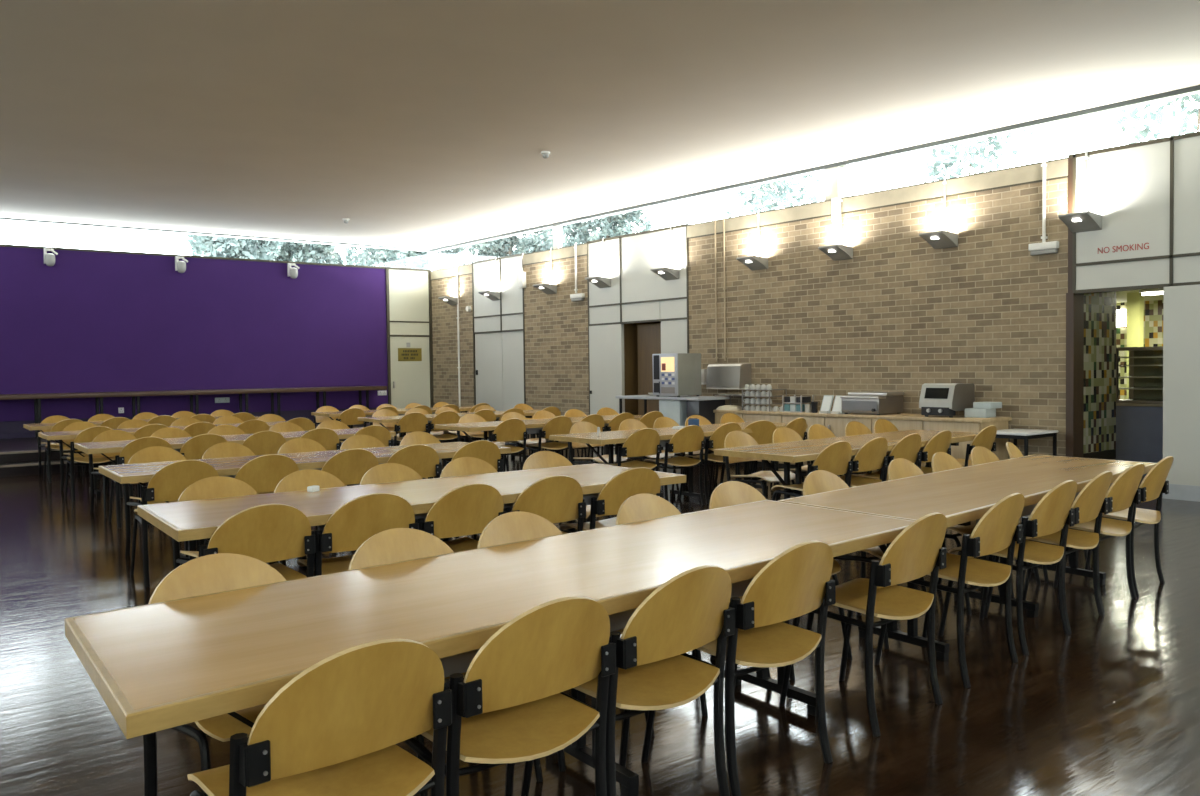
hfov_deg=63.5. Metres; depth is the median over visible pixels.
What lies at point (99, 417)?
dining chair
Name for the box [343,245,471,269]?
tree
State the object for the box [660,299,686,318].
wall panel
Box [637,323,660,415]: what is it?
door
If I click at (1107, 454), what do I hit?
wall
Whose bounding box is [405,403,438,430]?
dining chair
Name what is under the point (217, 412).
dining chair
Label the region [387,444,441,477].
dining chair
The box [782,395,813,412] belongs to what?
rack
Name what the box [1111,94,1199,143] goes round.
tree
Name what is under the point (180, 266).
wall spotlight
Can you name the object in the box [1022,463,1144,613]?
dining chair
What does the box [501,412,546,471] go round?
dining chair
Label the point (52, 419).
dining chair
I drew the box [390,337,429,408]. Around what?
door
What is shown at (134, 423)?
dining chair
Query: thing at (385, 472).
dining chair
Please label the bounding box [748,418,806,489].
dining chair
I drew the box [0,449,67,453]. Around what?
trim
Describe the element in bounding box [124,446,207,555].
dining chair
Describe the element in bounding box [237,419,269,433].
dining chair
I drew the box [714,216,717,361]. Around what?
conduit pipe
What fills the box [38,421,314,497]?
dining table
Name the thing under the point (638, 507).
dining chair
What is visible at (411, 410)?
dining chair
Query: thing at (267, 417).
dining chair
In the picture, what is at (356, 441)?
dining chair
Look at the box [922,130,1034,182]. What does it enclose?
tree
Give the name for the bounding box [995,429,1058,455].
side table
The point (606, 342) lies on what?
door
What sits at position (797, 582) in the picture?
dining chair
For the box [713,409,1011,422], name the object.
countertop
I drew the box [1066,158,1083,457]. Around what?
trim
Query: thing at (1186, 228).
wall panel
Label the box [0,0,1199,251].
ceiling
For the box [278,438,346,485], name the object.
dining chair
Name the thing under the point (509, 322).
wall panel
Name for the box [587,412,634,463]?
dining chair
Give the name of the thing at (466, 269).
trim board
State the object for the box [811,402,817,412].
beaker
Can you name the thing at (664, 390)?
grille
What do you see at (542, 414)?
dining chair
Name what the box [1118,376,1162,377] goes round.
shelf
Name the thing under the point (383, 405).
dining chair
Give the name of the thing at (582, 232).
tree
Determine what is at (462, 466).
dining chair
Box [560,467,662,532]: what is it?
dining chair
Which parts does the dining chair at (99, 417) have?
backrest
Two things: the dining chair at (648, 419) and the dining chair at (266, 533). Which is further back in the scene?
the dining chair at (648, 419)
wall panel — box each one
[389,269,428,321]
[473,260,499,316]
[474,316,499,331]
[501,256,522,313]
[502,314,522,329]
[588,238,619,305]
[589,305,619,323]
[621,227,686,302]
[622,301,659,321]
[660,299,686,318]
[661,319,687,395]
[1076,141,1169,262]
[1076,258,1168,289]
[1173,136,1199,254]
[1173,255,1199,282]
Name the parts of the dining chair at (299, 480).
backrest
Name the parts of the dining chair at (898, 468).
backrest, leg, seat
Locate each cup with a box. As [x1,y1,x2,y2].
[754,384,760,389]
[754,398,760,403]
[754,405,760,410]
[765,384,771,389]
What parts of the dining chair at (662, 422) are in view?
backrest, seat, leg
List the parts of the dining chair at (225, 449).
backrest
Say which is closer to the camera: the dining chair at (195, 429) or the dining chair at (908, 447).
the dining chair at (908, 447)
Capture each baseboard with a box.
[0,420,316,438]
[1162,484,1199,501]
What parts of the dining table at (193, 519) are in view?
apron rail, leg frame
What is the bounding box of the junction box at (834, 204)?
[831,197,837,220]
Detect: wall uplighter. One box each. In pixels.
[438,296,457,304]
[478,291,499,300]
[532,283,556,293]
[585,276,610,287]
[650,267,678,280]
[736,255,767,270]
[818,244,852,260]
[919,230,957,248]
[1058,211,1101,232]
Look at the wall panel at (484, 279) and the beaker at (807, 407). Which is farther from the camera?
the wall panel at (484, 279)
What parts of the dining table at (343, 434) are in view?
leg frame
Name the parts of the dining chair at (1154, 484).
leg, leg, seat, leg, backrest, leg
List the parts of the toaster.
control panel, panel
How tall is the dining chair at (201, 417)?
0.806 m
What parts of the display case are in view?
panel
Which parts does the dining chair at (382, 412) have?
backrest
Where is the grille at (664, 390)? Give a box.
[661,387,674,393]
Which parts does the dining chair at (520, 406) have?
backrest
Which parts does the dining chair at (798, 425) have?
backrest, leg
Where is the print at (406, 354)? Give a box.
[402,350,417,358]
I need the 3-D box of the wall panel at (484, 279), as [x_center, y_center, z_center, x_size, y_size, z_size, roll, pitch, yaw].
[-2.222,-2.187,19.459,0.120,1.075,1.015,-2,2,-38]
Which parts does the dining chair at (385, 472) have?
backrest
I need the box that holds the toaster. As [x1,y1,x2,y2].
[919,383,973,417]
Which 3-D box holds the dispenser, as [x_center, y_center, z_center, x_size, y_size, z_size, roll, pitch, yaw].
[1.545,-0.319,14.631,0.100,0.230,0.160,-2,2,-38]
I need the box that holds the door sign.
[398,348,421,360]
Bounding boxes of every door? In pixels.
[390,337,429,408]
[475,332,502,410]
[502,331,523,410]
[589,324,624,447]
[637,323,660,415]
[1163,284,1199,485]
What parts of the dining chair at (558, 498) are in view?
backrest, leg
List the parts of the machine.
coin panel, panel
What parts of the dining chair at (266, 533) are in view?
leg, backrest, seat, leg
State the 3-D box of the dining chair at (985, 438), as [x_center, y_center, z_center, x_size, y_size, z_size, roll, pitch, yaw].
[3.347,0.646,8.946,0.513,0.806,0.555,-2,2,-44]
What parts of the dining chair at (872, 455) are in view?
leg, seat, backrest, leg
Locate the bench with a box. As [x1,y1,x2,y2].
[0,386,386,438]
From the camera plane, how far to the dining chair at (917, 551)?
3.69 m
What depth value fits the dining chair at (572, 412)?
13.43 m
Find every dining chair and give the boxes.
[37,415,84,476]
[43,419,89,482]
[59,421,114,493]
[64,426,122,501]
[86,414,113,471]
[89,430,135,516]
[97,417,129,478]
[108,437,172,527]
[117,419,148,428]
[123,424,166,496]
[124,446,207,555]
[130,460,218,586]
[133,412,157,418]
[143,553,285,795]
[148,415,176,425]
[148,427,190,483]
[171,417,200,425]
[172,411,195,417]
[172,476,286,568]
[179,434,226,459]
[184,422,215,436]
[187,639,452,795]
[191,414,215,423]
[199,504,315,580]
[200,442,273,544]
[208,425,244,434]
[211,410,233,415]
[213,416,242,423]
[232,412,255,421]
[235,454,301,559]
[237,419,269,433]
[242,431,285,454]
[257,414,285,421]
[269,422,303,431]
[274,469,356,568]
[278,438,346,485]
[287,418,314,430]
[297,493,418,575]
[300,428,340,450]
[314,406,338,428]
[315,449,378,529]
[316,420,349,442]
[336,408,366,426]
[340,435,384,485]
[347,405,368,427]
[348,528,542,795]
[354,425,392,446]
[360,463,458,538]
[370,409,408,436]
[376,404,396,427]
[377,406,398,445]
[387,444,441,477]
[391,412,428,445]
[396,596,615,795]
[399,431,446,478]
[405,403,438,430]
[405,408,443,442]
[406,405,431,432]
[418,483,506,551]
[425,404,459,442]
[429,411,459,464]
[433,402,457,442]
[435,407,473,441]
[440,457,496,540]
[447,440,502,539]
[455,409,496,442]
[457,414,508,470]
[468,403,490,442]
[474,405,514,456]
[476,475,585,540]
[477,511,654,771]
[490,418,526,471]
[492,408,524,459]
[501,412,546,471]
[513,404,549,454]
[521,416,571,469]
[521,565,734,795]
[522,451,611,530]
[533,410,579,464]
[535,406,560,454]
[559,414,605,464]
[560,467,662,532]
[564,409,608,461]
[568,421,626,464]
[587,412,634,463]
[597,407,640,462]
[605,428,661,471]
[616,493,770,715]
[619,419,678,489]
[634,411,663,470]
[641,541,835,795]
[643,425,704,504]
[653,417,712,490]
[679,422,741,503]
[685,415,741,488]
[709,481,851,679]
[720,413,772,483]
[720,420,776,488]
[723,431,794,499]
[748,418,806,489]
[771,441,852,500]
[772,427,839,500]
[779,512,946,736]
[803,470,926,648]
[808,424,842,475]
[840,437,887,487]
[845,421,880,470]
[850,433,920,486]
[874,419,931,469]
[874,493,1024,687]
[887,430,951,473]
[888,458,999,614]
[931,425,996,466]
[932,452,1040,596]
[938,480,1076,655]
[971,446,1069,581]
[984,471,1112,632]
[1006,442,1092,567]
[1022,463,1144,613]
[1065,456,1173,596]
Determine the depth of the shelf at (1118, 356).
11.64 m
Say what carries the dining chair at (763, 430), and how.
on the floor at (1110, 706)
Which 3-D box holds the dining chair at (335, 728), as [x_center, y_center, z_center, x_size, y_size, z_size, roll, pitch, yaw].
[-0.647,0.901,2.203,0.513,0.806,0.555,-2,2,-43]
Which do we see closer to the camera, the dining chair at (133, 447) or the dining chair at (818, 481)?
the dining chair at (818, 481)
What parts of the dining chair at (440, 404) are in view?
backrest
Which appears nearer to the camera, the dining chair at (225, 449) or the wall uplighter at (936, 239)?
the dining chair at (225, 449)
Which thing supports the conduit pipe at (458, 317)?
attached to the wall at (444, 315)
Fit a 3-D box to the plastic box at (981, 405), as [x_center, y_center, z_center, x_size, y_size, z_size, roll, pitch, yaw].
[4.335,0.080,10.852,0.240,0.069,0.220,-2,2,-38]
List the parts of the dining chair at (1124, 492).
leg, leg, seat, leg, backrest, leg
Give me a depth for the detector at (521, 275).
18.30 m
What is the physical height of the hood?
0.367 m
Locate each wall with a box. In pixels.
[0,247,428,432]
[431,274,473,411]
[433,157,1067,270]
[524,255,588,440]
[688,178,1067,458]
[1083,292,1115,452]
[1083,449,1115,459]
[1116,300,1162,399]
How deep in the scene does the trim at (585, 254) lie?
17.54 m
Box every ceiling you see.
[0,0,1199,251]
[1116,290,1163,302]
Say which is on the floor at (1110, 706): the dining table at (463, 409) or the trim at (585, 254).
the dining table at (463, 409)
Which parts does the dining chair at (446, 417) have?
seat, backrest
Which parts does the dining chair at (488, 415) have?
seat, backrest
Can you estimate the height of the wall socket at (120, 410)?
0.100 m
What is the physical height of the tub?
0.094 m
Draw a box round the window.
[1116,310,1125,326]
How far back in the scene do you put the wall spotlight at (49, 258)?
16.48 m
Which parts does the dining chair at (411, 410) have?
backrest, seat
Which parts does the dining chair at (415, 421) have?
leg, backrest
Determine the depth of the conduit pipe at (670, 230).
15.12 m
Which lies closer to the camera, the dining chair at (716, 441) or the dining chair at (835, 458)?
the dining chair at (835, 458)
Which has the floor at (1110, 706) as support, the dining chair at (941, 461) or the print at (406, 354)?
the dining chair at (941, 461)
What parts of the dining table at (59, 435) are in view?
leg frame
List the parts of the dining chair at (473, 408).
backrest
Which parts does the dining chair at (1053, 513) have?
leg, leg, seat, leg, backrest, leg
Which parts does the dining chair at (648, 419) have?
backrest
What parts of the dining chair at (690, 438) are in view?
leg, seat, leg, backrest, leg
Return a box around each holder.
[819,395,833,413]
[831,396,848,413]
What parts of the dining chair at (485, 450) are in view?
backrest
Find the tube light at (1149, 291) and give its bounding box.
[1139,288,1163,295]
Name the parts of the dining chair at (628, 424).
backrest, leg, seat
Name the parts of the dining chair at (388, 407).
backrest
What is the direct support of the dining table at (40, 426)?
on the floor at (1110, 706)
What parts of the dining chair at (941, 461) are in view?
leg, backrest, leg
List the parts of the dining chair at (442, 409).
backrest, seat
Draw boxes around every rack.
[742,389,786,410]
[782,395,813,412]
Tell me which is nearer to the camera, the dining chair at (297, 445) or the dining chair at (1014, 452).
the dining chair at (1014, 452)
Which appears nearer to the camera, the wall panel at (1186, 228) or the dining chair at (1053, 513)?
the dining chair at (1053, 513)
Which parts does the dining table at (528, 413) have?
leg frame, leg frame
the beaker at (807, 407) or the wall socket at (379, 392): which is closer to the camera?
the beaker at (807, 407)
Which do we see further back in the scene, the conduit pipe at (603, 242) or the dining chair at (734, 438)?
the conduit pipe at (603, 242)
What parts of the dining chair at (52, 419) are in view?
leg, leg, seat, backrest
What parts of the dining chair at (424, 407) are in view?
backrest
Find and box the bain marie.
[840,392,903,414]
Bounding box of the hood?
[706,363,750,388]
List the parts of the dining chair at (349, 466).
backrest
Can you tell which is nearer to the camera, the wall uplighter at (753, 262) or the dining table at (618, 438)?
the dining table at (618, 438)
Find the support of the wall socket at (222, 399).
attached to the wall at (84, 322)
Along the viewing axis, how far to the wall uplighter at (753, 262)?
13.58 m
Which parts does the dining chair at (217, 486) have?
leg, leg, seat, backrest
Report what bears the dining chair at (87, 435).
on the floor at (1110, 706)
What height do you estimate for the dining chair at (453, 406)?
0.806 m
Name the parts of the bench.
leg, leg, leg, leg, leg, leg, leg, leg, leg, leg, leg, leg, leg, leg, leg, leg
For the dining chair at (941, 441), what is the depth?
8.16 m
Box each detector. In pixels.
[518,253,525,287]
[541,151,549,158]
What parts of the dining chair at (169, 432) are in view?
backrest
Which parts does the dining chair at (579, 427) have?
leg, leg, backrest, seat, leg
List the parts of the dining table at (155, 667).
leg frame, apron rail, leg frame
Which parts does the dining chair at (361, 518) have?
leg, leg, seat, backrest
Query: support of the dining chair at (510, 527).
on the floor at (1110, 706)
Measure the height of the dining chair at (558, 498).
0.806 m
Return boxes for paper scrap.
[307,485,319,491]
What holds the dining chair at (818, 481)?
on the floor at (1110, 706)
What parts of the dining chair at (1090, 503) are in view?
leg, leg, seat, leg, backrest, leg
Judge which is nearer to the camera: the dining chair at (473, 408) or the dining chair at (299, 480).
the dining chair at (299, 480)
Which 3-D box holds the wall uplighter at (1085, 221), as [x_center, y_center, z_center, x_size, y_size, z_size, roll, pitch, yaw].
[4.977,-1.823,10.059,0.330,0.167,0.300,-2,2,-38]
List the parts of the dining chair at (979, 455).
backrest, leg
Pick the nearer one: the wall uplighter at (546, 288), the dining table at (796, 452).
the dining table at (796, 452)
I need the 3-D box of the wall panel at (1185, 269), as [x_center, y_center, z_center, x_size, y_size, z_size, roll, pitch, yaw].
[6.011,-1.245,9.149,0.120,0.250,1.070,-2,2,-38]
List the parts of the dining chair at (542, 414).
backrest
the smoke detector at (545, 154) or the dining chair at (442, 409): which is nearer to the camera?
the smoke detector at (545, 154)
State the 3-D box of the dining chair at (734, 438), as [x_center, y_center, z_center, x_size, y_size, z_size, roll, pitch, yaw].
[1.360,0.692,8.252,0.513,0.806,0.555,-2,2,-41]
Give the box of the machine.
[652,353,701,396]
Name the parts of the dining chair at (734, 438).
leg, backrest, leg, seat, leg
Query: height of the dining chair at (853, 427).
0.806 m
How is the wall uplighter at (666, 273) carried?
attached to the wall panel at (642, 253)
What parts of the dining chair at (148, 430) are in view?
leg, backrest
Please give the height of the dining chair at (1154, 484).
0.806 m
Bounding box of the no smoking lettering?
[1098,243,1148,252]
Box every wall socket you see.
[118,407,123,412]
[215,397,229,402]
[378,391,386,395]
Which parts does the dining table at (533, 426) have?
leg frame, apron rail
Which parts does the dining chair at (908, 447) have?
seat, leg, backrest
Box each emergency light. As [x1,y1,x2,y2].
[570,293,584,301]
[1029,241,1058,255]
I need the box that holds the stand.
[616,395,729,464]
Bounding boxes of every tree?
[23,222,70,246]
[186,234,281,259]
[275,241,344,264]
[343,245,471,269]
[351,249,413,268]
[467,229,552,263]
[546,207,652,246]
[725,173,824,217]
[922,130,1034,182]
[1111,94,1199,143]
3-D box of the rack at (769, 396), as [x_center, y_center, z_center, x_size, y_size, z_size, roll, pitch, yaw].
[2.238,0.025,13.221,0.350,0.290,0.500,-2,2,-38]
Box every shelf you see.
[715,395,757,404]
[1118,356,1162,357]
[1118,365,1162,365]
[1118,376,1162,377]
[1118,387,1162,389]
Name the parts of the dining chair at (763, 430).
leg, backrest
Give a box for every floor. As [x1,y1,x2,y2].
[0,422,453,463]
[0,439,1199,795]
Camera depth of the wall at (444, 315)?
20.55 m
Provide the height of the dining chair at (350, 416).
0.806 m
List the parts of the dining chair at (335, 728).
leg, leg, seat, backrest, leg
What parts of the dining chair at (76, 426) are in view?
leg, seat, backrest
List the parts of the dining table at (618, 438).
leg frame, apron rail, leg frame, leg frame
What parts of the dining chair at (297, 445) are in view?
backrest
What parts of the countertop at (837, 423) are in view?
cabinet door, cabinet door, cabinet door, cabinet door, cabinet door, cabinet door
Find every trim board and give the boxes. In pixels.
[431,264,471,279]
[523,244,586,264]
[687,159,1067,237]
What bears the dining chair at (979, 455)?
on the floor at (1110, 706)
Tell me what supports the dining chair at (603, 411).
on the floor at (1110, 706)
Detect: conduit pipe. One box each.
[456,264,460,405]
[495,257,497,291]
[550,247,552,283]
[574,242,577,292]
[602,238,604,276]
[669,225,672,267]
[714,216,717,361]
[722,214,726,360]
[757,209,760,256]
[837,194,843,244]
[943,175,947,230]
[1041,157,1047,241]
[1084,150,1088,210]
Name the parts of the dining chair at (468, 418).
backrest, seat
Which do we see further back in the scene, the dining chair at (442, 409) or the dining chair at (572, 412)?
the dining chair at (442, 409)
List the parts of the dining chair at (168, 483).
leg, leg, backrest, leg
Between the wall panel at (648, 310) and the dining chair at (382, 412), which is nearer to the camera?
the dining chair at (382, 412)
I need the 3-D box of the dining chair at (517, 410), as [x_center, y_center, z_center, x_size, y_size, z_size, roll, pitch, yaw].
[-1.397,0.544,14.284,0.513,0.806,0.555,-2,2,-40]
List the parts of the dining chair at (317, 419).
backrest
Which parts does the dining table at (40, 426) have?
leg frame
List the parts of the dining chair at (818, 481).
leg, backrest, leg, leg, seat, leg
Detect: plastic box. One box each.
[965,408,995,417]
[973,402,1001,408]
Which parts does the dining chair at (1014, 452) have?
backrest, leg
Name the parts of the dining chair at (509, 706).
leg, leg, leg, seat, backrest, leg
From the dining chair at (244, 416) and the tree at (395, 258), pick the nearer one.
the dining chair at (244, 416)
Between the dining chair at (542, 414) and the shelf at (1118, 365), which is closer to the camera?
the shelf at (1118, 365)
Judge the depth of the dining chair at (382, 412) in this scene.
14.26 m
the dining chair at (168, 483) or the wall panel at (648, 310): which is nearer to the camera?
the dining chair at (168, 483)
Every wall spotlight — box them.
[43,248,57,265]
[175,256,187,272]
[287,263,299,278]
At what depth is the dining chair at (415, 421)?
13.05 m
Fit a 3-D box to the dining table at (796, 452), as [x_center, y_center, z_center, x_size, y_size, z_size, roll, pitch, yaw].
[2.234,0.722,8.235,3.083,0.720,0.835,-2,2,-42]
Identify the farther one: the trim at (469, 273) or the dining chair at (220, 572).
the trim at (469, 273)
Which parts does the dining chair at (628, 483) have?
seat, leg, backrest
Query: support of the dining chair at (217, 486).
on the floor at (1110, 706)
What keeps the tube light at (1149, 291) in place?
attached to the ceiling at (1121, 296)
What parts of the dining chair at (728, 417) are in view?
backrest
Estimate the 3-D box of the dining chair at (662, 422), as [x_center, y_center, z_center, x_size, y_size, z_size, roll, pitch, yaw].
[0.896,0.620,10.813,0.513,0.806,0.555,-2,2,-42]
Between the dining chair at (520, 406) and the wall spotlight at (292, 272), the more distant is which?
the wall spotlight at (292, 272)
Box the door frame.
[624,322,660,414]
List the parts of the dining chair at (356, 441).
backrest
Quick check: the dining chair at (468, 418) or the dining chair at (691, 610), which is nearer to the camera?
the dining chair at (691, 610)
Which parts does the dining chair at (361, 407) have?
backrest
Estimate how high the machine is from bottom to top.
0.620 m
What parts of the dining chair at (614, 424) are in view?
backrest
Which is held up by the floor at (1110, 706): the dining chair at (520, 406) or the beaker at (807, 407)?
the dining chair at (520, 406)
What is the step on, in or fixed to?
on the floor at (1110, 706)
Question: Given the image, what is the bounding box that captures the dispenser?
[701,369,706,384]
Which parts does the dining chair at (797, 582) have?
leg, leg, leg, seat, backrest, leg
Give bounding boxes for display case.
[1116,346,1162,402]
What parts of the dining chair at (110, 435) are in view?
leg, leg, backrest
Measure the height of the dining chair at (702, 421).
0.806 m
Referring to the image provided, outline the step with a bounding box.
[0,439,479,476]
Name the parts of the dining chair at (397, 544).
backrest, leg, leg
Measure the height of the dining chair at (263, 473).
0.806 m
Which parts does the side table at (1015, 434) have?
leg, leg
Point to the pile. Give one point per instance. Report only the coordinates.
(674, 427)
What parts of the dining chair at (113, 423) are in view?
backrest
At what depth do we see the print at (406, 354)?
20.90 m
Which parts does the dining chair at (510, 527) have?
backrest, leg, leg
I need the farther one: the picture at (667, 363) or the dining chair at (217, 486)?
the picture at (667, 363)
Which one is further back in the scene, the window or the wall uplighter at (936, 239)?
the window
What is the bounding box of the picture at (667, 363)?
[661,357,674,371]
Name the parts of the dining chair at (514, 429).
backrest, seat, leg, leg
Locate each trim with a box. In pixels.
[0,85,1199,251]
[0,244,433,407]
[0,437,478,467]
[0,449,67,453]
[428,166,847,270]
[431,273,471,280]
[472,253,526,405]
[523,254,586,265]
[587,224,689,414]
[688,176,1067,238]
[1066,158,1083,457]
[1068,131,1199,293]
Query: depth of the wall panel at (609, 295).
16.45 m
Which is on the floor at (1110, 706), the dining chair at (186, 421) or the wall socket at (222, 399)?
the dining chair at (186, 421)
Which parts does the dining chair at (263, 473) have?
backrest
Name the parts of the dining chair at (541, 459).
backrest, seat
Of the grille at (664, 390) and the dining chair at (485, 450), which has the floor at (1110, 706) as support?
the dining chair at (485, 450)
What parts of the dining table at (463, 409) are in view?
apron rail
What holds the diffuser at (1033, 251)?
attached to the emergency light at (1051, 247)
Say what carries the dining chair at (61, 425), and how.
on the floor at (1110, 706)
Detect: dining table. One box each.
[23,416,258,477]
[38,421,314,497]
[65,500,913,795]
[74,428,395,521]
[98,442,510,558]
[137,463,685,564]
[311,406,492,440]
[358,410,560,458]
[435,415,642,463]
[549,422,807,500]
[714,430,977,498]
[778,454,1156,660]
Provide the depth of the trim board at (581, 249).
17.51 m
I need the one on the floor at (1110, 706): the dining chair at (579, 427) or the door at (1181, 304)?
the dining chair at (579, 427)
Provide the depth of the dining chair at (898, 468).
5.63 m
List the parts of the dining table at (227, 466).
leg frame, apron rail, leg frame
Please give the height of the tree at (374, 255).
7.503 m
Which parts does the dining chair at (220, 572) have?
leg, leg, backrest, seat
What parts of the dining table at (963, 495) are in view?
leg frame, leg frame, apron rail, leg frame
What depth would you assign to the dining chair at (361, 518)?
4.44 m
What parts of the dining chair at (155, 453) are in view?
leg, leg, seat, backrest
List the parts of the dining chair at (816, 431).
backrest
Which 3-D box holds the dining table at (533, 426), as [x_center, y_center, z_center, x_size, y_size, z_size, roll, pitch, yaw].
[-0.568,0.639,12.125,3.040,0.720,0.980,-2,2,-38]
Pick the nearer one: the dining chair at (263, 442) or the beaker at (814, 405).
the dining chair at (263, 442)
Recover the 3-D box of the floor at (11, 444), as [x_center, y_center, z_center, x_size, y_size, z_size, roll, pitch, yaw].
[-8.847,0.861,15.025,13.800,0.310,3.400,-2,2,-38]
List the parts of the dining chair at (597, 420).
backrest, leg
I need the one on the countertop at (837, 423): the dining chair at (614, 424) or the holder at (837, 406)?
the holder at (837, 406)
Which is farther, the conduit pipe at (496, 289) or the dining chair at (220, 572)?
the conduit pipe at (496, 289)
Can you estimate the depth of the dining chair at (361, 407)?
16.25 m
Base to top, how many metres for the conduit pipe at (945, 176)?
0.704 m
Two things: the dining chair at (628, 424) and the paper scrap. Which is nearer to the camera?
the paper scrap
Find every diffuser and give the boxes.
[571,298,583,301]
[1030,248,1057,255]
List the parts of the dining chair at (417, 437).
backrest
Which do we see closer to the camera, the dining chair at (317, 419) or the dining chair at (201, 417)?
the dining chair at (201, 417)
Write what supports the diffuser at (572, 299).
attached to the emergency light at (580, 296)
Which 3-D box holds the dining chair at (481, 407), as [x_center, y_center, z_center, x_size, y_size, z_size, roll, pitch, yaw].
[-1.679,0.519,15.206,0.513,0.806,0.555,-2,2,-39]
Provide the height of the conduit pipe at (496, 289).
0.704 m
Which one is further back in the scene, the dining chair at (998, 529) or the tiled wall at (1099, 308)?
the tiled wall at (1099, 308)
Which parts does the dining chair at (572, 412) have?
backrest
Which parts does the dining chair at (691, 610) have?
leg, leg, leg, seat, backrest, leg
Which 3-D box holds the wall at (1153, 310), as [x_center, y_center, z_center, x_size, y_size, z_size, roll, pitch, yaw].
[9.799,-0.355,14.182,0.200,2.320,7.000,-2,2,-38]
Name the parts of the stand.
leg, leg, panel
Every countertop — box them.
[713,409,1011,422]
[713,409,1011,474]
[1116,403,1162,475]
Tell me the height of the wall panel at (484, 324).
0.285 m
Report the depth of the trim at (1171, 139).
9.73 m
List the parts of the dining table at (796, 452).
leg frame, leg frame, apron rail, leg frame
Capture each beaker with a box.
[805,404,810,412]
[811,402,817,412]
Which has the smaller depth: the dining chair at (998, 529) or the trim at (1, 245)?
the dining chair at (998, 529)
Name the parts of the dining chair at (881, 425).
backrest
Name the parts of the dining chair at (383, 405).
backrest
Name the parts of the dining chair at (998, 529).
leg, leg, leg, seat, backrest, leg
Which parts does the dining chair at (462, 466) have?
backrest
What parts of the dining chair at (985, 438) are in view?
seat, leg, backrest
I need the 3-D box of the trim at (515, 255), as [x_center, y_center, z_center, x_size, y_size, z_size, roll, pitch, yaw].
[-1.961,-0.979,19.184,0.144,3.560,1.860,-2,2,-38]
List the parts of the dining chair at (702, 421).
leg, backrest, leg, leg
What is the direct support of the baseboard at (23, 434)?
attached to the wall at (84, 322)
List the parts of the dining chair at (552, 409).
backrest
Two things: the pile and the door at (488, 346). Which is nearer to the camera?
the pile
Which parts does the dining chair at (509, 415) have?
leg, backrest, seat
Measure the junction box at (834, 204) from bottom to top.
0.300 m
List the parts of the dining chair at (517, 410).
backrest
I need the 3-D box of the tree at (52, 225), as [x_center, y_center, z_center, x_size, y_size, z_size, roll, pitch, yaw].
[-15.576,-2.980,27.770,1.965,7.588,2.269,-2,2,-28]
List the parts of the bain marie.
panel, lid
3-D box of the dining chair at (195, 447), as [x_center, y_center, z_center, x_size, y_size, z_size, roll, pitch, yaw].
[-3.789,0.729,9.186,0.513,0.806,0.555,-2,2,-39]
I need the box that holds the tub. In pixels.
[688,418,698,425]
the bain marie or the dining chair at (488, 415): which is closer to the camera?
the bain marie
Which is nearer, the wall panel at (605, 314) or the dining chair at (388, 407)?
the dining chair at (388, 407)
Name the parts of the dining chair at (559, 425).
leg, leg, seat, backrest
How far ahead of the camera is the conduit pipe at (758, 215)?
13.69 m
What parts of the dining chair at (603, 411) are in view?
backrest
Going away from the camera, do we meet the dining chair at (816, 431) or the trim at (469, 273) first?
the dining chair at (816, 431)
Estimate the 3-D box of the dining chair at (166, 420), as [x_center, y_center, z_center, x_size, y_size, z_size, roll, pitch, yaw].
[-6.057,0.632,13.312,0.513,0.806,0.555,-2,2,-40]
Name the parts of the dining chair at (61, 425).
leg, leg, seat, backrest, leg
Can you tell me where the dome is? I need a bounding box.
[716,405,743,409]
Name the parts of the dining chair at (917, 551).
leg, leg, leg, seat, backrest, leg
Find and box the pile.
[672,426,685,428]
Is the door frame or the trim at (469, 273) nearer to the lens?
the door frame
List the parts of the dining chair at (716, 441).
leg, seat, leg, leg, backrest, leg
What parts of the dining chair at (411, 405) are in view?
backrest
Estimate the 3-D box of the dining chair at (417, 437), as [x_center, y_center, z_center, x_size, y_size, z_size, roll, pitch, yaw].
[-1.508,0.714,8.736,0.513,0.806,0.555,-2,2,-40]
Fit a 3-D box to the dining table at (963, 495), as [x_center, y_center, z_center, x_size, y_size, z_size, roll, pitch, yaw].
[2.189,0.809,5.382,3.232,0.720,0.829,-2,2,-45]
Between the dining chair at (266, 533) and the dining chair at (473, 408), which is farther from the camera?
the dining chair at (473, 408)
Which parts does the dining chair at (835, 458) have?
seat, leg, leg, backrest, leg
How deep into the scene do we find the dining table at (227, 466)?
6.95 m
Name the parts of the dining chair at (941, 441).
seat, backrest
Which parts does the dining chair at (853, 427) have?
backrest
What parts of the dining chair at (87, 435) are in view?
leg, leg, seat, backrest, leg, leg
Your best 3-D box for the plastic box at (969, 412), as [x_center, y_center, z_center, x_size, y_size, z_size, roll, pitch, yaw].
[4.259,0.166,10.870,0.220,0.100,0.260,-2,2,-38]
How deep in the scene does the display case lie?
11.90 m
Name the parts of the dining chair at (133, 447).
leg, leg, backrest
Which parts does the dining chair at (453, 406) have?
backrest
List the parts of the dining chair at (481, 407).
backrest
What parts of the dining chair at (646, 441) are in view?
leg, seat, backrest, leg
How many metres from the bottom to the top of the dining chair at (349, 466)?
0.806 m
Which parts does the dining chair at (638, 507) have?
backrest, leg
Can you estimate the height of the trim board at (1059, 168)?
0.175 m
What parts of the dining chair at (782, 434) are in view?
leg, backrest, seat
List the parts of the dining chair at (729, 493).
backrest, leg, seat, leg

